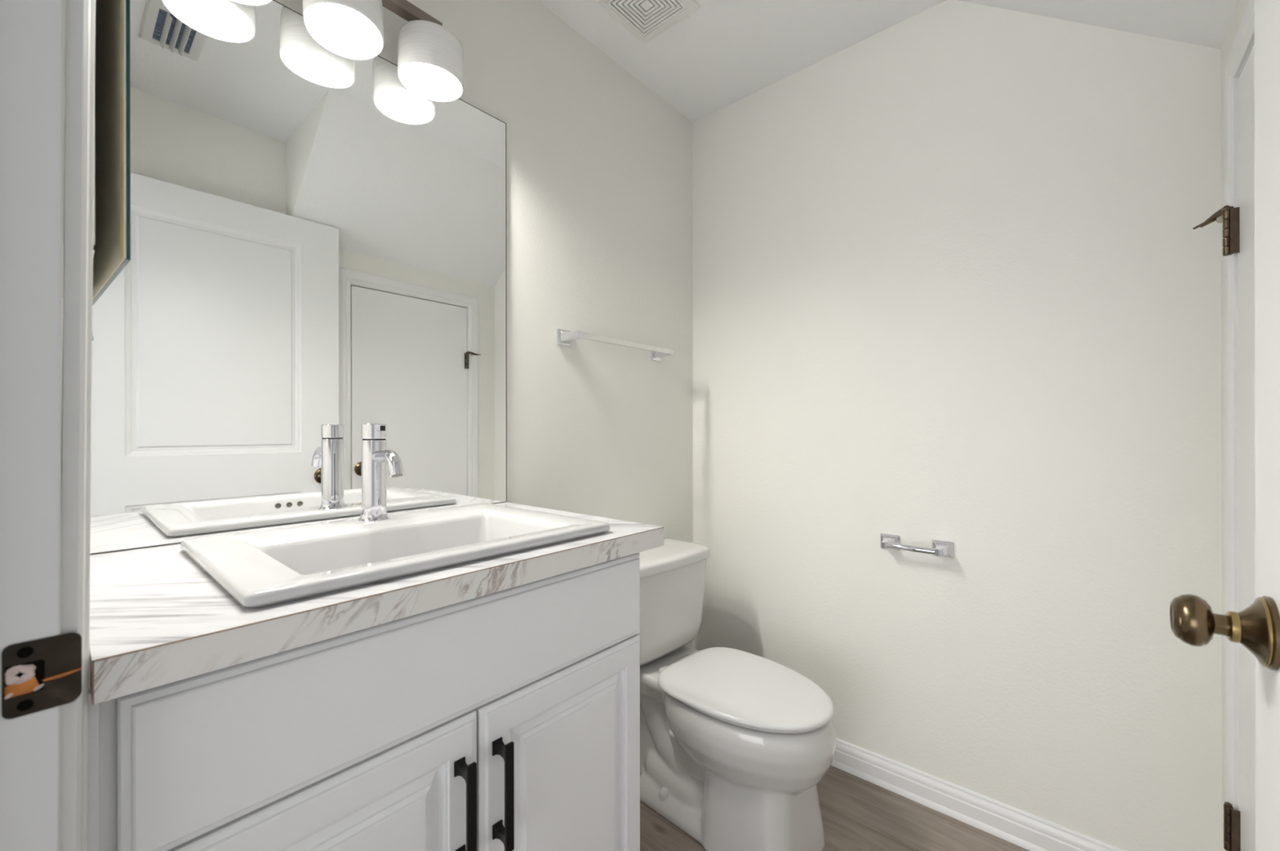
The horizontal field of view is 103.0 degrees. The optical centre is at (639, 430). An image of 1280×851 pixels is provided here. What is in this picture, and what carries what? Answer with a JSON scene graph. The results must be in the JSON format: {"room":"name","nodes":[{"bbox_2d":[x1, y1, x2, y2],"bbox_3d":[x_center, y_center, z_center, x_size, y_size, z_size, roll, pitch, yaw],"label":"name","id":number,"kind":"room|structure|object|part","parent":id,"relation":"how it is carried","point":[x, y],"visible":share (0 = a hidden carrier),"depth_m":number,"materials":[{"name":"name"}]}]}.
{"room":"bathroom","nodes":[
{"label":"bathroom","id":0,"kind":"room"},
{"bbox_2d":[61,0,693,648],"bbox_3d":[-0.389,-0.120,1.474,0.100,2.495,1.939,0,0,41],"label":"wall","id":1,"kind":"structure","parent":0,"point":[599,165],"depth_m":1.65,"materials":[{"name":"white paint"}]},
{"bbox_2d":[62,0,130,306],"bbox_3d":[-0.726,-0.524,0.670,0.356,0.666,0.054,0,0,41],"label":"picture frame","id":2,"kind":"object","parent":1,"relation":"attached to","point":[112,128],"visible":0.45,"depth_m":0.63,"materials":[{"name":"brown wood"}]},
{"bbox_3d":[-0.718,-0.524,0.681,0.355,0.662,0.001,0,0,38],"label":"door","id":3,"kind":"part","parent":2,"relation":"part of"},
{"bbox_3d":[-0.716,-0.524,0.682,0.356,0.666,0.021,0,0,41],"label":"mirror door","id":4,"kind":"part","parent":2,"relation":"part of","materials":[{"name":"clear glass"}]},
{"bbox_2d":[90,0,506,554],"bbox_3d":[-0.633,-0.325,1.111,0.006,1.048,0.798,0,0,41],"label":"wall mirror","id":5,"kind":"object","parent":1,"relation":"attached to","point":[318,240],"visible":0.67,"depth_m":1.02,"materials":[{"name":"grey mirror"}]},
{"bbox_2d":[230,0,464,102],"bbox_3d":[-0.603,-0.901,1.034,0.156,0.211,0.516,0,0,41],"label":"vanity light","id":6,"kind":"object","parent":1,"relation":"attached to","point":[430,57],"visible":1,"depth_m":1.11,"materials":[{"name":"white glass"}]},
{"bbox_3d":[-0.726,-0.852,0.893,0.141,0.101,0.141,0,0,41],"label":"lamp shade","id":7,"kind":"part","parent":6,"relation":"part of","materials":[{"name":"white glass"}]},
{"bbox_3d":[-0.600,-0.851,1.032,0.148,0.110,0.141,0,0,41],"label":"lamp shade","id":8,"kind":"part","parent":6,"relation":"part of","materials":[{"name":"white glass"}]},
{"bbox_3d":[-0.599,-0.856,1.032,0.060,0.088,0.060,0,0,41],"label":"bulb","id":9,"kind":"part","parent":6,"relation":"part of","materials":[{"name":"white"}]},
{"bbox_3d":[-0.482,-0.852,1.178,0.144,0.104,0.141,0,0,41],"label":"lamp shade","id":10,"kind":"part","parent":6,"relation":"part of","materials":[{"name":"white glass"}]},
{"bbox_3d":[-0.482,-0.856,1.178,0.060,0.088,0.060,0,0,41],"label":"bulb","id":11,"kind":"part","parent":6,"relation":"part of","materials":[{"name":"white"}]},
{"bbox_2d":[556,328,674,361],"bbox_3d":[-0.059,-0.285,1.716,0.082,0.049,0.504,0,0,41],"label":"towel bar","id":12,"kind":"object","parent":1,"relation":"attached to","point":[564,338],"visible":1,"depth_m":1.61,"materials":[{"name":"silver metal"}]},
{"bbox_3d":[-0.207,-0.284,1.546,0.082,0.049,0.052,0,0,41],"label":"post","id":13,"kind":"part","parent":12,"relation":"part of","materials":[{"name":"silver metal"}]},
{"bbox_3d":[-0.035,-0.285,1.695,0.017,0.017,0.431,0,0,41],"label":"rail","id":14,"kind":"part","parent":12,"relation":"part of","materials":[{"name":"silver metal"}]},
{"bbox_3d":[0.089,-0.285,1.887,0.082,0.049,0.052,0,0,41],"label":"post","id":15,"kind":"part","parent":12,"relation":"part of","materials":[{"name":"silver metal"}]},
{"bbox_2d":[537,0,945,122],"bbox_3d":[0.199,-1.318,0.973,1.449,0.100,1.725,0,0,41],"label":"ceiling","id":16,"kind":"structure","parent":0,"point":[722,53],"depth_m":1.65,"materials":[{"name":"white paint"}]},
{"bbox_2d":[595,0,699,43],"bbox_3d":[0.023,-1.262,1.509,0.220,0.010,0.221,0,0,41],"label":"exhaust fan","id":17,"kind":"object","parent":16,"relation":"attached to","point":[645,19],"visible":1,"depth_m":1.54,"materials":[{"name":"white plastic"}]},
{"bbox_2d":[605,0,687,36],"bbox_3d":[0.020,-1.261,1.508,0.172,0.007,0.172,0,0,41],"label":"grille","id":18,"kind":"object","parent":17,"relation":"attached to","point":[644,18],"depth_m":1.54,"materials":[{"name":"white plastic"}]},
{"bbox_2d":[640,765,1029,850],"bbox_3d":[0.042,1.152,0.778,1.660,0.050,2.429,0,0,41],"label":"floor","id":19,"kind":"structure","parent":0,"point":[858,814],"depth_m":1.44,"materials":[{"name":"beige wood"}]},
{"bbox_2d":[87,552,639,850],"bbox_3d":[-0.433,0.683,0.907,0.569,0.887,0.764,0,0,41],"label":"vanity cabinet","id":20,"kind":"object","parent":19,"relation":"on","point":[508,720],"visible":0.8,"depth_m":0.68,"materials":[{"name":"white paint"}]},
{"bbox_3d":[-0.367,0.716,0.618,0.020,0.594,0.373,0,0,41],"label":"cabinet door","id":21,"kind":"part","parent":20,"relation":"part of","materials":[{"name":"white paint"}]},
{"bbox_2d":[88,502,663,705],"bbox_3d":[-0.424,0.220,0.929,0.558,0.039,0.803,0,0,41],"label":"countertop","id":22,"kind":"structure","parent":20,"relation":"on","point":[157,618],"depth_m":0.60,"materials":[{"name":"stone"}]},
{"bbox_2d":[180,502,609,608],"bbox_3d":[-0.410,0.255,0.921,0.444,0.146,0.578,0,0,41],"label":"sink","id":23,"kind":"object","parent":22,"relation":"in","point":[261,568],"visible":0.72,"depth_m":0.88,"materials":[{"name":"white ceramic"}]},
{"bbox_2d":[357,423,404,521],"bbox_3d":[-0.507,0.085,1.006,0.146,0.194,0.058,0,0,41],"label":"faucet","id":24,"kind":"object","parent":23,"relation":"on","point":[375,456],"visible":1,"depth_m":1.01,"materials":[{"name":"silver metal"}]},
{"bbox_3d":[-0.518,-0.003,1.016,0.022,0.011,0.011,0,0,41],"label":"lever","id":25,"kind":"part","parent":24,"relation":"part of","materials":[{"name":"silver metal"}]},
{"bbox_3d":[-0.490,0.065,0.991,0.100,0.053,0.026,0,0,41],"label":"spout","id":26,"kind":"part","parent":24,"relation":"part of","materials":[{"name":"silver metal"}]},
{"bbox_3d":[-0.245,0.545,0.717,0.035,0.160,0.017,0,0,41],"label":"pull handle","id":27,"kind":"part","parent":20,"relation":"part of","materials":[{"name":"black metal"}]},
{"bbox_3d":[-0.205,0.545,0.764,0.035,0.160,0.017,0,0,41],"label":"pull handle","id":28,"kind":"part","parent":20,"relation":"part of","materials":[{"name":"black metal"}]},
{"bbox_3d":[-0.122,0.715,0.900,0.020,0.594,0.367,0,0,41],"label":"cabinet door","id":29,"kind":"part","parent":20,"relation":"part of","materials":[{"name":"white paint"}]},
{"bbox_2d":[638,537,836,850],"bbox_3d":[0.215,0.781,1.510,0.722,0.766,0.420,0,0,44],"label":"toilet","id":30,"kind":"object","parent":19,"relation":"on","point":[736,746],"visible":0.94,"depth_m":1.37,"materials":[{"name":"white ceramic"}]},
{"bbox_3d":[0.038,0.576,1.680,0.220,0.291,0.400,0,0,44],"label":"tank","id":31,"kind":"part","parent":30,"relation":"part of","materials":[{"name":"white ceramic"}]},
{"bbox_3d":[0.039,0.418,1.679,0.234,0.039,0.420,0,0,44],"label":"tank lid","id":32,"kind":"part","parent":30,"relation":"part of","materials":[{"name":"white ceramic"}]},
{"bbox_3d":[0.218,0.949,1.507,0.715,0.429,0.360,0,0,44],"label":"bowl","id":33,"kind":"part","parent":30,"relation":"part of","materials":[{"name":"white ceramic"}]},
{"bbox_3d":[0.300,0.718,1.427,0.476,0.019,0.368,0,0,44],"label":"lid","id":34,"kind":"part","parent":30,"relation":"part of","materials":[{"name":"white plastic"}]},
{"bbox_3d":[0.302,0.734,1.425,0.445,0.008,0.344,0,0,44],"label":"seat","id":35,"kind":"part","parent":30,"relation":"part of","materials":[{"name":"white plastic"}]},
{"bbox_2d":[692,0,1222,850],"bbox_3d":[0.840,-0.121,1.626,1.559,2.495,0.100,0,0,41],"label":"wall","id":36,"kind":"structure","parent":0,"point":[953,281],"depth_m":1.44,"materials":[{"name":"white paint"}]},
{"bbox_2d":[880,533,954,558],"bbox_3d":[0.821,0.353,1.531,0.202,0.047,0.067,0,0,41],"label":"toilet paper holder","id":37,"kind":"object","parent":36,"relation":"attached to","point":[939,548],"visible":1,"depth_m":1.50,"materials":[{"name":"silver metal"}]},
{"bbox_3d":[0.767,0.353,1.579,0.057,0.047,0.066,0,0,41],"label":"post","id":38,"kind":"part","parent":37,"relation":"part of","materials":[{"name":"silver metal"}]},
{"bbox_3d":[0.876,0.352,1.484,0.057,0.047,0.066,0,0,41],"label":"post","id":39,"kind":"part","parent":37,"relation":"part of","materials":[{"name":"silver metal"}]},
{"bbox_2d":[831,737,1124,850],"bbox_3d":[0.761,1.082,1.617,1.449,0.088,0.019,0,0,41],"label":"baseboard","id":40,"kind":"structure","parent":36,"relation":"attached to","point":[1031,833],"depth_m":1.46,"materials":[{"name":"white paint"}]},
{"bbox_2d":[958,0,1238,48],"bbox_3d":[0.766,-1.064,0.925,0.531,0.410,1.054,0,0,41],"label":"ceiling","id":41,"kind":"structure","parent":0,"point":[1205,23],"depth_m":1.18,"materials":[{"name":"white paint"}]},
{"bbox_2d":[1220,0,1249,850],"bbox_3d":[0.752,-0.121,0.419,0.110,2.495,1.839,0,0,41],"label":"door frame","id":42,"kind":"structure","parent":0,"point":[1242,6],"depth_m":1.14,"materials":[{"name":"white paint"}]},
{"bbox_2d":[1192,43,1255,850],"bbox_3d":[0.998,0.210,0.818,0.102,1.812,0.663,0,0,41],"label":"door","id":43,"kind":"structure","parent":42,"relation":"in","point":[1238,223],"depth_m":0.96,"materials":[{"name":"white paint"}]},
{"bbox_3d":[1.184,-0.439,1.051,0.016,0.024,0.080,0,0,12],"label":"stop arm","id":44,"kind":"part","parent":43,"relation":"part of","materials":[{"name":"brown metal"}]},
{"bbox_3d":[1.005,0.210,0.774,0.033,1.812,0.606,0,0,41],"label":"panel","id":45,"kind":"part","parent":43,"relation":"part of","materials":[{"name":"white paint"}]},
{"bbox_2d":[1223,0,1254,78],"bbox_3d":[0.988,-0.736,0.786,0.013,0.062,0.744,0,0,41],"label":"trim","id":46,"kind":"structure","parent":42,"relation":"attached to","point":[1244,38],"depth_m":0.95,"materials":[{"name":"white paint"}]},
{"bbox_2d":[1237,40,1254,811],"bbox_3d":[1.016,0.204,0.764,0.060,1.843,0.644,0,0,41],"label":"trim","id":47,"kind":"structure","parent":42,"relation":"attached to","point":[1252,45],"depth_m":1.00,"materials":[{"name":"white paint"}]},
{"bbox_3d":[-0.402,-0.120,0.278,1.449,2.495,0.114,0,0,41],"label":"wall","id":48,"kind":"structure","parent":0,"visible":0},
{"bbox_2d":[0,0,63,850],"bbox_3d":[-0.517,0.093,0.376,0.027,2.071,0.127,0,0,41],"label":"trim","id":49,"kind":"structure","parent":48,"relation":"attached to","point":[32,31],"depth_m":0.41,"materials":[{"name":"white paint"}]},
{"bbox_2d":[1,632,82,719],"bbox_3d":[-0.482,0.198,0.412,0.004,0.058,0.042,0,0,38],"label":"strike plate","id":50,"kind":"object","parent":48,"relation":"attached to","point":[38,675],"visible":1,"depth_m":0.41,"materials":[{"name":"brown metal"}]},
{"bbox_2d":[59,0,95,850],"bbox_3d":[-0.496,0.070,0.448,0.058,2.115,0.033,0,0,41],"label":"trim","id":51,"kind":"structure","parent":48,"relation":"attached to","point":[80,15],"depth_m":0.43,"materials":[{"name":"white paint"}]},
{"bbox_2d":[1169,0,1279,850],"bbox_3d":[0.385,0.101,0.244,0.105,2.036,0.832,0,0,40],"label":"door","id":52,"kind":"structure","parent":48,"relation":"in","point":[1193,621],"depth_m":0.51,"materials":[{"name":"white paint"}]},
{"bbox_3d":[0.587,0.200,0.532,0.043,0.052,0.052,0,0,41],"label":"knob","id":53,"kind":"part","parent":52,"relation":"part of","materials":[{"name":"brown metal"}]},
{"bbox_3d":[0.615,0.200,0.508,0.022,0.070,0.070,0,0,41],"label":"knob","id":54,"kind":"part","parent":52,"relation":"part of","materials":[{"name":"brown metal"}]},
{"bbox_3d":[0.413,0.101,0.233,0.035,2.036,0.811,0,0,41],"label":"panel","id":55,"kind":"part","parent":52,"relation":"part of","materials":[{"name":"white paint"}]}
]}

